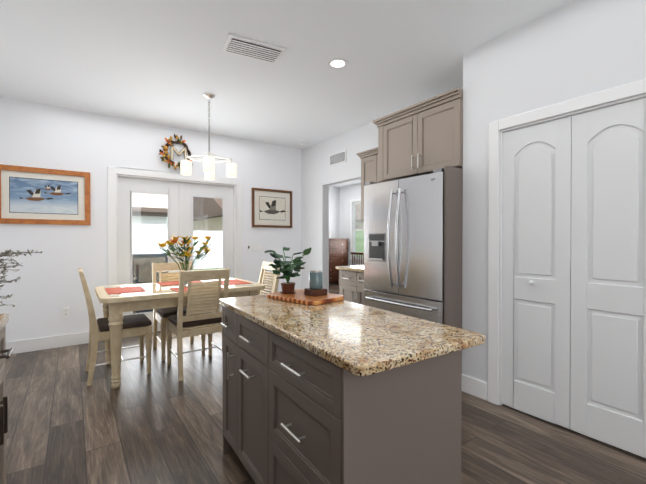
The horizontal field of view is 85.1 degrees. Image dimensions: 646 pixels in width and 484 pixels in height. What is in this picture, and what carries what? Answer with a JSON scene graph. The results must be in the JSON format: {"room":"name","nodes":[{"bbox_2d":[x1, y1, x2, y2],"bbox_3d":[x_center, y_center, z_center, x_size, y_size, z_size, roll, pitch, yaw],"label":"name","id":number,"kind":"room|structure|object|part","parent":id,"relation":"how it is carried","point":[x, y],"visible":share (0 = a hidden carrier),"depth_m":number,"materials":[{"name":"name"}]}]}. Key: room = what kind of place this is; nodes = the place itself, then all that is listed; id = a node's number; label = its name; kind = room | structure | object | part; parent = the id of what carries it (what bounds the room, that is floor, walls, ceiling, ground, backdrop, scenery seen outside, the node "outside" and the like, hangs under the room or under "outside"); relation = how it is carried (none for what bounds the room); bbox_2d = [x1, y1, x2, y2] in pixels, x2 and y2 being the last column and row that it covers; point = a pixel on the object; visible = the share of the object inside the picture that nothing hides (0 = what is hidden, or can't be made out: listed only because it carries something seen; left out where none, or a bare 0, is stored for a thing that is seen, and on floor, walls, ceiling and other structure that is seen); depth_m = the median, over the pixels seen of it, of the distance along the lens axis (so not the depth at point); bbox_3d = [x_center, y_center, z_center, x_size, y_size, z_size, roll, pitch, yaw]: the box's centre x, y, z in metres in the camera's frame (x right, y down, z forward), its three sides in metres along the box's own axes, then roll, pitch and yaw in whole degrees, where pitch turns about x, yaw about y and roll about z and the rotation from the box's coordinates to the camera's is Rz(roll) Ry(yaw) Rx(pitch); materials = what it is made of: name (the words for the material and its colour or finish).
{"room":"kitchen","nodes":[
{"label":"kitchen","id":0,"kind":"room"},
{"bbox_2d":[0,97,301,341],"bbox_3d":[-2.040,-0.172,4.760,4.290,2.730,0.120,0,1,-35],"label":"wall","id":1,"kind":"structure","parent":0,"point":[46,288],"depth_m":4.15,"materials":[{"name":"white paint"}]},
{"bbox_2d":[0,164,90,224],"bbox_3d":[-3.092,-0.506,3.915,0.840,0.621,0.028,0,1,-35],"label":"framed picture","id":2,"kind":"object","parent":1,"relation":"attached to","point":[31,195],"visible":1,"depth_m":3.91},
{"bbox_2d":[6,332,100,354],"bbox_3d":[-3.126,1.131,3.910,1.234,0.135,0.020,0,1,-35],"label":"baseboard","id":3,"kind":"structure","parent":1,"relation":"attached to","point":[21,346],"depth_m":3.94,"materials":[{"name":"white wood"}]},
{"bbox_2d":[62,307,69,317],"bbox_3d":[-2.951,0.808,4.038,0.070,0.116,0.008,0,1,-35],"label":"electrical outlet plate","id":4,"kind":"object","parent":1,"relation":"attached to","point":[65,311],"visible":1,"depth_m":4.03,"materials":[{"name":"white plastic"}]},
{"bbox_2d":[108,166,241,285],"bbox_3d":[-1.949,0.135,4.815,1.710,2.123,0.140,0,1,-35],"label":"door frame","id":5,"kind":"structure","parent":1,"relation":"attached to","point":[113,172],"depth_m":4.56,"materials":[{"name":"white wood"}]},
{"bbox_2d":[159,133,192,170],"bbox_3d":[-1.955,-1.190,4.672,0.427,0.493,0.082,0,1,-35],"label":"wreath","id":6,"kind":"object","parent":1,"relation":"attached to","point":[166,156],"visible":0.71,"depth_m":4.65,"materials":[{"name":"brown"}]},
{"bbox_2d":[252,244,261,251],"bbox_3d":[-1.012,0.088,5.412,0.160,0.116,0.010,0,1,-35],"label":"switch plate","id":7,"kind":"object","parent":1,"relation":"attached to","point":[256,247],"depth_m":5.40,"materials":[{"name":"white plastic"}]},
{"bbox_2d":[252,188,291,227],"bbox_3d":[-0.795,-0.528,5.551,0.700,0.601,0.028,0,1,-35],"label":"framed picture","id":8,"kind":"object","parent":1,"relation":"attached to","point":[271,208],"visible":1,"depth_m":5.54},
{"bbox_2d":[118,177,232,331],"bbox_3d":[-1.944,0.184,4.807,1.496,1.999,0.099,0,1,-35],"label":"french door","id":9,"kind":"structure","parent":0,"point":[181,195],"depth_m":4.74,"materials":[{"name":"white wood"}]},
{"bbox_2d":[0,0,573,186],"bbox_3d":[0.495,-1.581,3.903,7.440,0.100,10.440,0,1,-35],"label":"ceiling","id":10,"kind":"structure","parent":0,"point":[170,63],"depth_m":2.92,"materials":[{"name":"white paint"}]},
{"bbox_2d":[180,93,236,179],"bbox_3d":[-1.187,-1.110,3.666,0.427,0.837,0.427,0,0,28],"label":"chandelier","id":11,"kind":"object","parent":10,"relation":"hanging from","point":[208,161],"visible":1,"depth_m":3.63,"materials":[{"name":"white glass"}]},
{"bbox_2d":[222,34,285,64],"bbox_3d":[-0.546,-1.512,2.781,0.450,0.020,0.255,0,0,-27],"label":"ceiling vent","id":12,"kind":"object","parent":10,"relation":"in","point":[250,49],"visible":0.98,"depth_m":2.76,"materials":[{"name":"white metal"}]},
{"bbox_2d":[327,58,348,68],"bbox_3d":[0.125,-1.521,3.002,0.190,0.006,0.190,0,1,-35],"label":"recessed light","id":13,"kind":"object","parent":10,"relation":"in","point":[336,63],"visible":1,"depth_m":3.00,"materials":[{"name":"white glass"}]},
{"bbox_2d":[6,283,645,483],"bbox_3d":[0.495,1.249,3.924,7.440,0.100,10.440,0,1,-35],"label":"floor","id":14,"kind":"structure","parent":0,"point":[160,423],"depth_m":2.22,"materials":[{"name":"brown wood"}]},
{"bbox_2d":[0,314,13,483],"bbox_3d":[-0.480,0.720,-0.282,0.732,1.020,3.885,0,1,-35],"label":"base cabinet","id":15,"kind":"object","parent":14,"relation":"on","point":[4,319],"depth_m":1.41,"materials":[{"name":"beige wood"}]},
{"bbox_2d":[0,249,41,306],"bbox_3d":[-1.437,0.165,1.301,0.627,0.273,0.675,0,1,-35],"label":"plant","id":16,"kind":"object","parent":15,"relation":"on","point":[7,254],"visible":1,"depth_m":1.35,"materials":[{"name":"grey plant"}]},
{"bbox_2d":[78,268,152,385],"bbox_3d":[-1.910,0.720,3.238,0.555,0.967,0.456,0,1,-35],"label":"chair","id":17,"kind":"object","parent":14,"relation":"on","point":[139,325],"visible":0.92,"depth_m":3.13,"materials":[{"name":"cream wood"},{"name":"dark fabric"}]},
{"bbox_3d":[-1.855,0.745,3.278,0.405,0.046,0.410,0,1,-35],"label":"seat","id":18,"kind":"part","parent":17,"relation":"part of","materials":[{"name":"brown fabric"}]},
{"bbox_2d":[152,261,204,360],"bbox_3d":[-1.595,0.716,3.874,0.456,0.967,0.555,0,1,-35],"label":"chair","id":19,"kind":"object","parent":14,"relation":"on","point":[161,315],"visible":0.52,"depth_m":3.89,"materials":[{"name":"cream wood"},{"name":"dark fabric"}]},
{"bbox_3d":[-1.556,0.741,3.819,0.410,0.046,0.405,0,1,-35],"label":"seat","id":20,"kind":"part","parent":19,"relation":"part of","materials":[{"name":"brown fabric"}]},
{"bbox_2d":[95,278,264,388],"bbox_3d":[-1.413,0.821,3.532,1.440,0.762,0.900,0,1,-35],"label":"dining table","id":21,"kind":"object","parent":14,"relation":"on","point":[153,296],"visible":0.62,"depth_m":3.00,"materials":[{"name":"beige wood"}]},
{"bbox_2d":[105,286,146,293],"bbox_3d":[-1.820,0.440,3.239,0.300,0.003,0.430,0,1,-35],"label":"placemat","id":22,"kind":"object","parent":21,"relation":"on","point":[119,290],"visible":0.93,"depth_m":3.18,"materials":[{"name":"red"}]},
{"bbox_2d":[156,281,201,285],"bbox_3d":[-1.528,0.436,3.778,0.430,0.003,0.300,0,1,-35],"label":"placemat","id":23,"kind":"object","parent":21,"relation":"on","point":[169,283],"visible":0.5,"depth_m":3.77,"materials":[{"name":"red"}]},
{"bbox_2d":[157,235,211,284],"bbox_3d":[-1.381,0.182,3.568,0.575,0.513,0.390,0,1,-35],"label":"flower vase","id":24,"kind":"object","parent":21,"relation":"on","point":[187,252],"visible":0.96,"depth_m":3.52,"materials":[{"name":"clear glass"}]},
{"bbox_2d":[170,287,222,291],"bbox_3d":[-1.199,0.439,3.350,0.430,0.003,0.300,0,1,-35],"label":"placemat","id":25,"kind":"object","parent":21,"relation":"on","point":[176,289],"visible":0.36,"depth_m":3.31,"materials":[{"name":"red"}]},
{"bbox_2d":[221,279,248,284],"bbox_3d":[-1.005,0.436,3.819,0.300,0.003,0.430,0,1,-35],"label":"placemat","id":26,"kind":"object","parent":21,"relation":"on","point":[234,282],"visible":0.79,"depth_m":3.77,"materials":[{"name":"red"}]},
{"bbox_2d":[166,268,229,380],"bbox_3d":[-1.196,0.720,3.347,0.456,0.967,0.555,0,1,-35],"label":"chair","id":27,"kind":"object","parent":14,"relation":"on","point":[203,306],"visible":0.92,"depth_m":3.18,"materials":[{"name":"beige wood"}]},
{"bbox_3d":[-1.235,0.744,3.403,0.410,0.046,0.405,0,1,-35],"label":"seat","id":28,"kind":"part","parent":27,"relation":"part of","materials":[{"name":"brown fabric"}]},
{"bbox_2d":[221,261,281,310],"bbox_3d":[-0.815,0.715,3.994,0.555,0.967,0.456,0,1,-35],"label":"chair","id":29,"kind":"object","parent":14,"relation":"on","point":[263,278],"visible":0.31,"depth_m":4.12,"materials":[{"name":"beige wood"}]},
{"bbox_2d":[329,238,348,282],"bbox_3d":[0.231,0.529,9.660,0.860,1.255,0.510,0,1,-35],"label":"dresser","id":30,"kind":"object","parent":14,"relation":"on","point":[338,251],"visible":0.48,"depth_m":9.47,"materials":[{"name":"brown wood"}]},
{"bbox_2d":[220,310,461,483],"bbox_3d":[-0.037,0.786,1.662,0.631,0.859,1.192,0,1,-35],"label":"kitchen island","id":31,"kind":"object","parent":14,"relation":"on","point":[343,392],"depth_m":1.24,"materials":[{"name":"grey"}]},
{"bbox_2d":[219,294,484,381],"bbox_3d":[-0.008,0.343,1.634,0.639,0.030,1.312,0,1,-35],"label":"island countertop","id":32,"kind":"structure","parent":31,"relation":"on","point":[372,343],"depth_m":1.28,"materials":[{"name":"beige stone"}]},
{"bbox_2d":[267,289,343,304],"bbox_3d":[-0.105,0.312,2.017,0.400,0.022,0.280,0,1,43],"label":"cutting board","id":33,"kind":"object","parent":32,"relation":"on","point":[299,296],"visible":0.92,"depth_m":1.92,"materials":[{"name":"brown wood"}]},
{"bbox_2d":[265,247,311,293],"bbox_3d":[-0.197,0.165,2.070,0.301,0.271,0.249,0,1,-35],"label":"potted plant","id":34,"kind":"object","parent":33,"relation":"on","point":[288,287],"visible":1,"depth_m":2.06,"materials":[{"name":"green plant"}]},
{"bbox_2d":[304,270,326,295],"bbox_3d":[-0.041,0.231,2.010,0.104,0.140,0.094,0,1,-35],"label":"candle jar","id":35,"kind":"object","parent":33,"relation":"on","point":[315,288],"visible":1,"depth_m":1.98,"materials":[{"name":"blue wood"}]},
{"bbox_2d":[336,265,365,304],"bbox_3d":[0.587,0.688,4.017,0.636,1.020,0.628,0,1,-35],"label":"base cabinet","id":36,"kind":"object","parent":14,"relation":"on","point":[351,283],"visible":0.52,"depth_m":3.91,"materials":[{"name":"beige wood"}]},
{"bbox_2d":[338,252,363,285],"bbox_3d":[0.836,0.720,9.165,0.480,0.880,0.850,0,1,-35],"label":"bench","id":37,"kind":"object","parent":14,"relation":"on","point":[357,253],"visible":0.35,"depth_m":9.36,"materials":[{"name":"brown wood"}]},
{"bbox_2d":[364,166,462,328],"bbox_3d":[0.949,0.303,3.300,0.858,1.800,0.932,0,1,-35],"label":"fridge","id":38,"kind":"object","parent":14,"relation":"on","point":[413,228],"visible":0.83,"depth_m":2.94,"materials":[{"name":"silver metal"}]},
{"bbox_2d":[329,186,338,237],"bbox_3d":[-0.799,-0.206,9.326,3.030,2.730,0.120,0,1,-35],"label":"wall","id":39,"kind":"structure","parent":0,"point":[333,212],"depth_m":10.04,"materials":[{"name":"white paint"}]},
{"bbox_2d":[339,183,362,265],"bbox_3d":[2.201,-0.195,7.829,0.120,2.730,6.040,0,1,-35],"label":"wall","id":40,"kind":"structure","parent":0,"point":[347,194],"depth_m":9.85,"materials":[{"name":"white paint"}]},
{"bbox_2d":[349,199,362,259],"bbox_3d":[1.018,-0.327,9.343,0.050,1.673,0.980,0,1,-35],"label":"window frame","id":41,"kind":"structure","parent":40,"relation":"attached to","point":[353,200],"depth_m":9.68,"materials":[{"name":"white wood"}]},
{"bbox_2d":[353,201,363,257],"bbox_3d":[1.071,-0.326,9.380,0.080,1.530,0.800,0,1,-35],"label":"window blinds","id":42,"kind":"object","parent":40,"relation":"attached to","point":[358,214],"visible":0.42,"depth_m":9.55,"materials":[{"name":"white plastic"}]},
{"bbox_2d":[302,86,462,292],"bbox_3d":[0.689,-0.171,4.521,0.120,2.730,3.435,0,1,-35],"label":"wall","id":43,"kind":"structure","parent":0,"point":[320,175],"depth_m":5.43,"materials":[{"name":"white paint"}]},
{"bbox_2d":[329,149,345,165],"bbox_3d":[0.206,-1.210,5.075,0.014,0.170,0.400,0,1,-35],"label":"air vent","id":44,"kind":"object","parent":43,"relation":"in","point":[339,157],"visible":1,"depth_m":5.06,"materials":[{"name":"white metal"}]},
{"bbox_2d":[360,148,375,220],"bbox_3d":[0.737,-0.652,4.058,0.324,0.800,0.538,0,1,-35],"label":"upper cabinet","id":45,"kind":"object","parent":43,"relation":"attached to","point":[368,159],"depth_m":4.10,"materials":[{"name":"beige wood"}]},
{"bbox_2d":[376,88,462,182],"bbox_3d":[1.067,-0.927,3.376,0.574,0.620,0.933,0,1,-35],"label":"upper cabinet","id":46,"kind":"object","parent":43,"relation":"attached to","point":[424,137],"depth_m":3.14,"materials":[{"name":"beige wood"}]},
{"bbox_2d":[462,0,645,399],"bbox_3d":[2.559,-0.148,1.421,0.670,2.730,3.985,0,1,-35],"label":"wall","id":47,"kind":"structure","parent":0,"point":[573,50],"depth_m":2.46,"materials":[{"name":"white paint"}]},
{"bbox_2d":[488,79,645,404],"bbox_3d":[1.601,0.158,2.259,0.120,2.112,1.058,0,1,-35],"label":"door frame","id":48,"kind":"structure","parent":47,"relation":"attached to","point":[497,129],"depth_m":2.60,"materials":[{"name":"white wood"}]},
{"bbox_2d":[502,97,645,457],"bbox_3d":[1.576,0.199,2.241,0.076,2.005,0.878,0,1,-35],"label":"closet door","id":49,"kind":"structure","parent":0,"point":[574,273],"depth_m":2.21,"materials":[{"name":"white wood"}]},
{"label":"outside","id":50,"kind":"structure","parent":0,"visible":0},
{"bbox_2d":[193,268,222,269],"bbox_3d":[-14.917,1.238,29.361,70.000,0.150,54.880,0,1,-35],"label":"ground","id":51,"kind":"structure","parent":50,"point":[208,268],"depth_m":16.66,"materials":[{"name":"green plant"}]},
{"bbox_2d":[132,193,167,229],"bbox_3d":[-19.593,-1.638,19.184,19.600,5.750,11.000,0,1,-35],"label":"house","id":52,"kind":"structure","parent":51,"relation":"on","point":[136,218],"depth_m":20.04,"materials":[{"name":"white paint"}]},
{"bbox_2d":[132,230,222,268],"bbox_3d":[-5.003,0.312,17.091,52.075,1.880,0.150,0,1,-35],"label":"fence","id":53,"kind":"object","parent":51,"relation":"on","point":[209,264],"depth_m":16.38,"materials":[{"name":"white plastic"}]},
{"bbox_2d":[193,197,363,230],"bbox_3d":[-3.079,-1.883,32.109,16.500,6.050,13.100,0,1,-35],"label":"tree","id":54,"kind":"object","parent":51,"relation":"on","point":[212,212],"depth_m":26.00,"materials":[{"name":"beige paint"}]},
{"bbox_2d":[356,231,363,256],"bbox_3d":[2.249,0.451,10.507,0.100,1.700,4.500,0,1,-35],"label":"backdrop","id":55,"kind":"object","parent":51,"relation":"on","point":[358,248],"depth_m":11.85,"materials":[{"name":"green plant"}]},
{"bbox_3d":[-3.661,1.272,5.580,5.750,0.130,3.080,0,1,-35],"label":"patio slab","id":56,"kind":"object","parent":51,"relation":"on","visible":0},
{"bbox_2d":[132,254,167,313],"bbox_3d":[-2.780,0.705,5.797,0.699,1.000,0.641,0,1,-35],"label":"patio chair","id":57,"kind":"object","parent":56,"relation":"on","point":[145,275],"depth_m":5.92,"materials":[{"name":"grey wicker"}]}
]}

